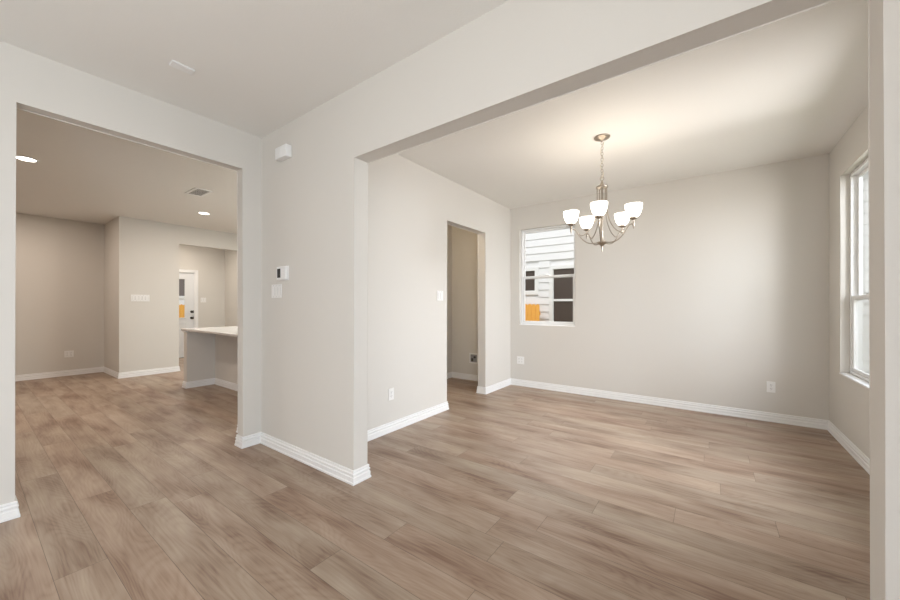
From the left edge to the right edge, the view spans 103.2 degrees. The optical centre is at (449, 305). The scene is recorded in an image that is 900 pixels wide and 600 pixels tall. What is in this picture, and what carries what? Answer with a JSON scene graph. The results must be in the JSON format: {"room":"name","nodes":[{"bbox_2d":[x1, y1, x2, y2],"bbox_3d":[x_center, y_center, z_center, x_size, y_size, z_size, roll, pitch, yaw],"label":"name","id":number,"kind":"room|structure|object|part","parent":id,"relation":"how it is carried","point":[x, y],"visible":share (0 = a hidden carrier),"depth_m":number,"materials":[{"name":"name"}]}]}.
{"room":"entrance hall","nodes":[
{"label":"entrance hall","id":0,"kind":"room"},
{"bbox_2d":[15,213,103,374],"bbox_3d":[-7.874,-0.137,4.765,0.119,2.740,4.721,0,0,36],"label":"wall","id":1,"kind":"structure","parent":0,"point":[59,277],"depth_m":6.17,"materials":[{"name":"paint"}]},
{"bbox_2d":[64,350,73,357],"bbox_3d":[-6.699,0.854,6.272,0.008,0.115,0.116,0,0,36],"label":"wall outlet","id":2,"kind":"object","parent":1,"relation":"attached to","point":[66,353],"visible":1,"depth_m":6.27,"materials":[{"name":"white plastic"}]},
{"bbox_2d":[15,366,179,380],"bbox_3d":[-6.867,1.184,5.886,1.968,0.095,3.438,0,0,36],"label":"baseboard","id":3,"kind":"structure","parent":1,"relation":"attached to","point":[115,374],"depth_m":6.24,"materials":[{"name":"white wood"}]},
{"bbox_2d":[104,218,116,371],"bbox_3d":[-6.069,-0.137,6.445,1.060,2.740,0.119,0,0,36],"label":"wall","id":4,"kind":"structure","parent":0,"point":[110,228],"depth_m":6.36,"materials":[{"name":"paint"}]},
{"bbox_2d":[0,41,260,504],"bbox_3d":[-3.135,-0.137,1.327,0.104,2.740,4.737,0,0,36],"label":"wall","id":5,"kind":"structure","parent":0,"point":[31,82],"depth_m":2.41,"materials":[{"name":"paint"}]},
{"bbox_2d":[0,495,19,522],"bbox_3d":[-3.979,1.184,1.169,10.411,0.095,3.208,0,0,36],"label":"baseboard","id":6,"kind":"structure","parent":5,"relation":"attached to","point":[8,511],"depth_m":2.05,"materials":[{"name":"white wood"}]},
{"bbox_2d":[117,216,236,372],"bbox_3d":[-4.602,-0.137,7.459,0.120,2.740,3.485,0,0,36],"label":"wall","id":7,"kind":"structure","parent":0,"point":[147,251],"depth_m":6.36,"materials":[{"name":"paint"}]},
{"bbox_2d":[131,295,149,300],"bbox_3d":[-5.411,-0.131,6.238,0.008,0.092,0.244,0,0,36],"label":"light switch","id":8,"kind":"object","parent":7,"relation":"attached to","point":[133,297],"visible":1,"depth_m":6.23,"materials":[{"name":"white plastic"}]},
{"bbox_2d":[179,245,224,327],"bbox_3d":[-6.463,-0.137,8.216,0.120,2.740,2.280,0,0,36],"label":"wall","id":9,"kind":"structure","parent":0,"point":[209,263],"depth_m":8.80,"materials":[{"name":"paint"}]},
{"bbox_2d":[179,269,197,357],"bbox_3d":[-6.417,0.193,8.219,0.150,2.080,1.040,0,0,36],"label":"door","id":10,"kind":"structure","parent":9,"relation":"in","point":[190,320],"depth_m":8.50,"materials":[{"name":"white wood"}]},
{"bbox_3d":[-6.438,0.223,8.234,0.100,2.020,0.920,0,0,36],"label":"frame","id":11,"kind":"part","parent":10,"relation":"part of","materials":[{"name":"white wood"}]},
{"bbox_3d":[-6.391,0.192,8.200,0.016,2.079,1.040,0,0,36],"label":"casing","id":12,"kind":"part","parent":10,"relation":"part of","materials":[{"name":"white wood"}]},
{"bbox_2d":[225,250,237,326],"bbox_3d":[-5.018,-0.137,8.647,1.950,2.740,0.120,0,0,36],"label":"wall","id":13,"kind":"structure","parent":0,"point":[230,256],"depth_m":8.90,"materials":[{"name":"paint"}]},
{"bbox_2d":[0,0,867,233],"bbox_3d":[-2.910,-1.632,3.395,11.540,0.250,8.346,0,0,36],"label":"ceiling","id":14,"kind":"structure","parent":0,"point":[789,88],"depth_m":2.57,"materials":[{"name":"paint"}]},
{"bbox_2d":[16,155,39,162],"bbox_3d":[-4.348,-1.503,3.659,0.192,0.009,0.192,0,0,36],"label":"recessed light","id":15,"kind":"object","parent":14,"relation":"in","point":[19,157],"visible":0.85,"depth_m":3.66,"materials":[{"name":"white plastic"}]},
{"bbox_2d":[169,60,194,74],"bbox_3d":[-1.692,-1.501,2.252,0.068,0.012,0.120,0,0,36],"label":"ceiling plate","id":16,"kind":"object","parent":14,"relation":"attached to","point":[173,63],"visible":1,"depth_m":2.24,"materials":[{"name":"white plastic"}]},
{"bbox_2d":[185,187,212,196],"bbox_3d":[-3.339,-1.503,4.742,0.380,0.008,0.200,0,0,36],"label":"ceiling vent","id":17,"kind":"object","parent":14,"relation":"in","point":[195,191],"visible":1,"depth_m":4.74,"materials":[{"name":"white plastic"}]},
{"bbox_2d":[197,211,210,214],"bbox_3d":[-4.010,-1.503,5.816,0.192,0.009,0.192,0,0,36],"label":"recessed light","id":18,"kind":"object","parent":14,"relation":"in","point":[199,212],"visible":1,"depth_m":5.82,"materials":[{"name":"white plastic"}]},
{"bbox_2d":[563,133,642,250],"bbox_3d":[1.361,-0.995,3.173,0.636,1.024,0.633,0,0,36],"label":"chandelier","id":19,"kind":"object","parent":14,"relation":"hanging from","point":[633,210],"visible":1,"depth_m":3.18,"materials":[{"name":"silver metal"}]},
{"bbox_3d":[1.099,-0.796,3.238,0.136,0.109,0.136,0,0,36],"label":"lamp shade","id":20,"kind":"part","parent":19,"relation":"part of","materials":[{"name":"white glass"}]},
{"bbox_3d":[1.216,-0.623,3.217,0.225,0.142,0.010,0,0,10],"label":"arm","id":21,"kind":"part","parent":19,"relation":"part of","materials":[{"name":"silver metal"}]},
{"bbox_3d":[1.323,-0.796,3.454,0.136,0.109,0.136,0,0,36],"label":"lamp shade","id":22,"kind":"part","parent":19,"relation":"part of","materials":[{"name":"white glass"}]},
{"bbox_3d":[1.236,-0.796,2.958,0.136,0.109,0.136,0,0,36],"label":"lamp shade","id":23,"kind":"part","parent":19,"relation":"part of","materials":[{"name":"white glass"}]},
{"bbox_3d":[1.360,-0.807,3.192,0.016,0.480,0.016,0,0,36],"label":"rod","id":24,"kind":"part","parent":19,"relation":"part of","materials":[{"name":"silver metal"}]},
{"bbox_3d":[1.462,-0.623,3.086,0.010,0.142,0.225,0,0,-44],"label":"arm","id":25,"kind":"part","parent":19,"relation":"part of","materials":[{"name":"silver metal"}]},
{"bbox_3d":[1.599,-0.796,3.308,0.136,0.109,0.136,0,0,36],"label":"lamp shade","id":26,"kind":"part","parent":19,"relation":"part of","materials":[{"name":"white glass"}]},
{"bbox_3d":[1.544,-0.796,3.001,0.136,0.109,0.136,0,0,36],"label":"lamp shade","id":27,"kind":"part","parent":19,"relation":"part of","materials":[{"name":"white glass"}]},
{"bbox_2d":[0,358,869,599],"bbox_3d":[-2.910,1.293,3.395,11.540,0.120,8.346,0,0,36],"label":"floor","id":28,"kind":"structure","parent":0,"point":[139,487],"depth_m":2.20,"materials":[{"name":"brown wood"}]},
{"bbox_2d":[181,326,237,390],"bbox_3d":[-2.825,0.789,5.215,2.165,0.887,1.200,0,0,36],"label":"kitchen island","id":29,"kind":"object","parent":28,"relation":"on","point":[210,353],"visible":0.2,"depth_m":5.39,"materials":[{"name":"paint"}]},
{"bbox_3d":[-3.635,0.804,5.789,0.121,0.857,1.115,0,0,36],"label":"panel","id":30,"kind":"part","parent":29,"relation":"part of","materials":[{"name":"paint"}]},
{"bbox_2d":[181,326,237,336],"bbox_3d":[-2.829,0.361,5.209,2.165,0.030,1.185,0,0,36],"label":"island countertop","id":31,"kind":"structure","parent":29,"relation":"on","point":[228,330],"depth_m":4.97,"materials":[{"name":"white stone"}]},
{"bbox_3d":[-2.845,1.184,5.203,2.124,0.095,1.133,0,0,36],"label":"skirting","id":32,"kind":"part","parent":29,"relation":"part of","materials":[{"name":"white wood"}]},
{"bbox_3d":[-2.855,0.804,5.072,1.985,0.857,0.118,0,0,36],"label":"panel","id":33,"kind":"part","parent":29,"relation":"part of","materials":[{"name":"paint"}]},
{"bbox_2d":[368,154,509,429],"bbox_3d":[-0.090,-0.137,4.263,0.125,2.740,3.344,0,0,36],"label":"wall","id":34,"kind":"structure","parent":0,"point":[411,206],"depth_m":3.83,"materials":[{"name":"paint"}]},
{"bbox_2d":[388,388,393,400],"bbox_3d":[-0.574,0.866,3.484,0.008,0.115,0.070,0,0,36],"label":"wall outlet","id":35,"kind":"object","parent":34,"relation":"attached to","point":[391,390],"visible":1,"depth_m":3.47,"materials":[{"name":"white plastic"}]},
{"bbox_2d":[437,291,442,300],"bbox_3d":[-0.113,-0.112,4.117,0.008,0.115,0.116,0,0,36],"label":"light switch","id":36,"kind":"object","parent":34,"relation":"attached to","point":[439,293],"visible":1,"depth_m":4.11,"materials":[{"name":"white plastic"}]},
{"bbox_2d":[234,372,869,485],"bbox_3d":[0.218,1.184,2.355,5.018,0.095,6.066,0,0,36],"label":"baseboard","id":37,"kind":"structure","parent":34,"relation":"attached to","point":[853,450],"depth_m":3.65,"materials":[{"name":"white"}]},
{"bbox_2d":[447,225,451,372],"bbox_3d":[-0.946,-0.137,4.886,0.120,2.740,3.344,0,0,36],"label":"wall","id":38,"kind":"structure","parent":0,"point":[449,227],"depth_m":6.07,"materials":[{"name":"paint"}]},
{"bbox_2d":[452,226,477,374],"bbox_3d":[0.437,-0.137,5.888,0.937,2.740,0.096,0,0,36],"label":"wall","id":39,"kind":"structure","parent":0,"point":[464,242],"depth_m":5.97,"materials":[{"name":"paint"}]},
{"bbox_2d":[469,353,477,363],"bbox_3d":[0.384,0.868,5.848,0.170,0.170,0.031,0,0,36],"label":"wall box","id":40,"kind":"object","parent":39,"relation":"attached to","point":[473,357],"visible":0.95,"depth_m":5.86,"materials":[{"name":"white plastic"}]},
{"bbox_2d":[261,0,899,599],"bbox_3d":[0.055,-0.137,2.013,5.120,2.740,0.125,0,0,36],"label":"wall","id":41,"kind":"structure","parent":0,"point":[518,55],"depth_m":2.01,"materials":[{"name":"paint"}]},
{"bbox_2d":[272,284,281,297],"bbox_3d":[-1.483,-0.122,3.049,0.162,0.115,0.008,0,0,36],"label":"light switch","id":42,"kind":"object","parent":41,"relation":"attached to","point":[276,289],"visible":1,"depth_m":3.04,"materials":[{"name":"white plastic"}]},
{"bbox_2d":[277,266,288,280],"bbox_3d":[-1.399,-0.269,2.976,0.156,0.120,0.027,0,0,36],"label":"thermostat","id":43,"kind":"object","parent":41,"relation":"attached to","point":[282,271],"visible":1,"depth_m":2.95,"materials":[{"name":"white plastic"}]},
{"bbox_2d":[275,144,291,161],"bbox_3d":[-1.376,-1.260,2.944,0.170,0.096,0.052,0,0,36],"label":"door chime","id":44,"kind":"object","parent":41,"relation":"attached to","point":[283,152],"visible":1,"depth_m":2.91,"materials":[{"name":"white plastic"}]},
{"bbox_2d":[510,153,828,419],"bbox_3d":[0.163,-0.137,6.233,9.268,2.740,0.140,0,0,36],"label":"wall","id":45,"kind":"structure","parent":0,"point":[717,291],"depth_m":4.14,"materials":[{"name":"paint"}]},
{"bbox_2d":[517,356,523,363],"bbox_3d":[1.082,0.841,5.473,0.116,0.115,0.008,0,0,36],"label":"wall outlet","id":46,"kind":"object","parent":45,"relation":"attached to","point":[520,360],"visible":1,"depth_m":5.47,"materials":[{"name":"white plastic"}]},
{"bbox_2d":[519,224,574,326],"bbox_3d":[1.449,-0.432,5.293,0.844,1.464,0.141,0,0,36],"label":"window","id":47,"kind":"structure","parent":45,"relation":"in","point":[523,232],"depth_m":5.39,"materials":[{"name":"white plastic"}]},
{"bbox_3d":[1.427,0.293,5.264,0.844,0.013,0.068,0,0,36],"label":"sill","id":48,"kind":"part","parent":47,"relation":"part of","materials":[{"name":"white wood"}]},
{"bbox_3d":[1.460,-0.091,5.308,0.796,0.712,0.026,0,0,36],"label":"sash","id":49,"kind":"part","parent":47,"relation":"part of","materials":[{"name":"white plastic"}]},
{"bbox_3d":[1.478,-0.774,5.333,0.796,0.733,0.023,0,0,36],"label":"sash","id":50,"kind":"part","parent":47,"relation":"part of","materials":[{"name":"white plastic"}]},
{"bbox_2d":[767,381,774,392],"bbox_3d":[3.404,0.865,3.783,0.070,0.115,0.008,0,0,36],"label":"wall outlet","id":51,"kind":"object","parent":45,"relation":"attached to","point":[770,385],"visible":1,"depth_m":3.78,"materials":[{"name":"white plastic"}]},
{"bbox_2d":[829,105,869,458],"bbox_3d":[2.828,-0.137,2.139,0.140,2.740,3.344,0,0,36],"label":"wall","id":52,"kind":"structure","parent":0,"point":[849,407],"depth_m":3.22,"materials":[{"name":"paint"}]},
{"bbox_2d":[839,373,868,388],"bbox_3d":[3.018,0.614,2.474,0.070,0.012,1.851,0,0,36],"label":"trim","id":53,"kind":"structure","parent":52,"relation":"attached to","point":[858,380],"depth_m":2.93,"materials":[{"name":"white wood"}]},
{"bbox_2d":[850,158,868,381],"bbox_3d":[3.355,-0.284,2.819,0.077,1.785,0.897,0,0,36],"label":"window","id":54,"kind":"structure","parent":52,"relation":"in","point":[857,297],"depth_m":3.15,"materials":[{"name":"white plastic"}]},
{"bbox_3d":[3.344,0.249,2.827,0.026,0.672,0.849,0,0,36],"label":"sash","id":55,"kind":"part","parent":54,"relation":"part of","materials":[{"name":"white plastic"}]},
{"bbox_3d":[3.369,-0.600,2.809,0.023,1.105,0.849,0,0,36],"label":"sash","id":56,"kind":"part","parent":54,"relation":"part of","materials":[{"name":"white plastic"}]},
{"label":"outside","id":57,"kind":"structure","parent":0,"visible":0},
{"bbox_3d":[-1.101,1.708,6.985,70.000,0.250,70.000,0,0,36],"label":"ground","id":58,"kind":"structure","parent":57,"visible":0},
{"bbox_2d":[179,279,184,304],"bbox_3d":[-12.992,-1.092,13.164,4.300,5.350,12.600,0,0,36],"label":"neighbouring house","id":59,"kind":"structure","parent":58,"relation":"on","point":[181,281],"depth_m":13.79,"materials":[{"name":"white"}]},
{"bbox_3d":[-10.817,-0.692,13.189,0.006,0.650,2.400,0,0,36],"label":"pane","id":60,"kind":"part","parent":59,"relation":"part of","materials":[{"name":"grey glass"}]},
{"bbox_2d":[179,304,184,317],"bbox_3d":[-8.974,0.769,11.477,0.055,1.628,6.000,0,0,36],"label":"wooden fence","id":61,"kind":"object","parent":58,"relation":"on","point":[181,307],"visible":0.02,"depth_m":11.68,"materials":[{"name":"orange wood"}]},
{"bbox_2d":[525,304,539,320],"bbox_3d":[1.270,0.772,8.633,1.895,1.622,0.055,0,0,36],"label":"wooden fence","id":62,"kind":"object","parent":58,"relation":"on","point":[532,312],"visible":0.16,"depth_m":8.15,"materials":[{"name":"orange wood"}]},
{"bbox_2d":[525,172,868,373],"bbox_3d":[5.479,-1.192,8.380,13.600,5.550,4.800,0,0,36],"label":"neighbouring house","id":63,"kind":"structure","parent":58,"relation":"on","point":[547,252],"depth_m":8.10,"materials":[{"name":"white"}]},
{"bbox_3d":[1.725,-0.585,8.648,0.713,0.464,0.006,0,0,36],"label":"pane","id":64,"kind":"part","parent":63,"relation":"part of","materials":[{"name":"brown glass"}]},
{"bbox_3d":[1.718,-0.580,8.638,0.913,0.654,0.050,0,0,36],"label":"window trim","id":65,"kind":"part","parent":63,"relation":"part of","materials":[{"name":"white plastic"}]},
{"bbox_3d":[2.737,-0.205,7.896,1.105,1.416,0.050,0,0,36],"label":"window trim","id":66,"kind":"part","parent":63,"relation":"part of","materials":[{"name":"white plastic"}]},
{"bbox_3d":[2.737,-0.210,7.896,0.941,1.262,0.030,0,0,36],"label":"sash","id":67,"kind":"part","parent":63,"relation":"part of","materials":[{"name":"white plastic"}]},
{"bbox_3d":[2.744,-0.210,7.906,0.905,1.226,0.006,0,0,36],"label":"pane","id":68,"kind":"part","parent":63,"relation":"part of","materials":[{"name":"brown"}]}
]}

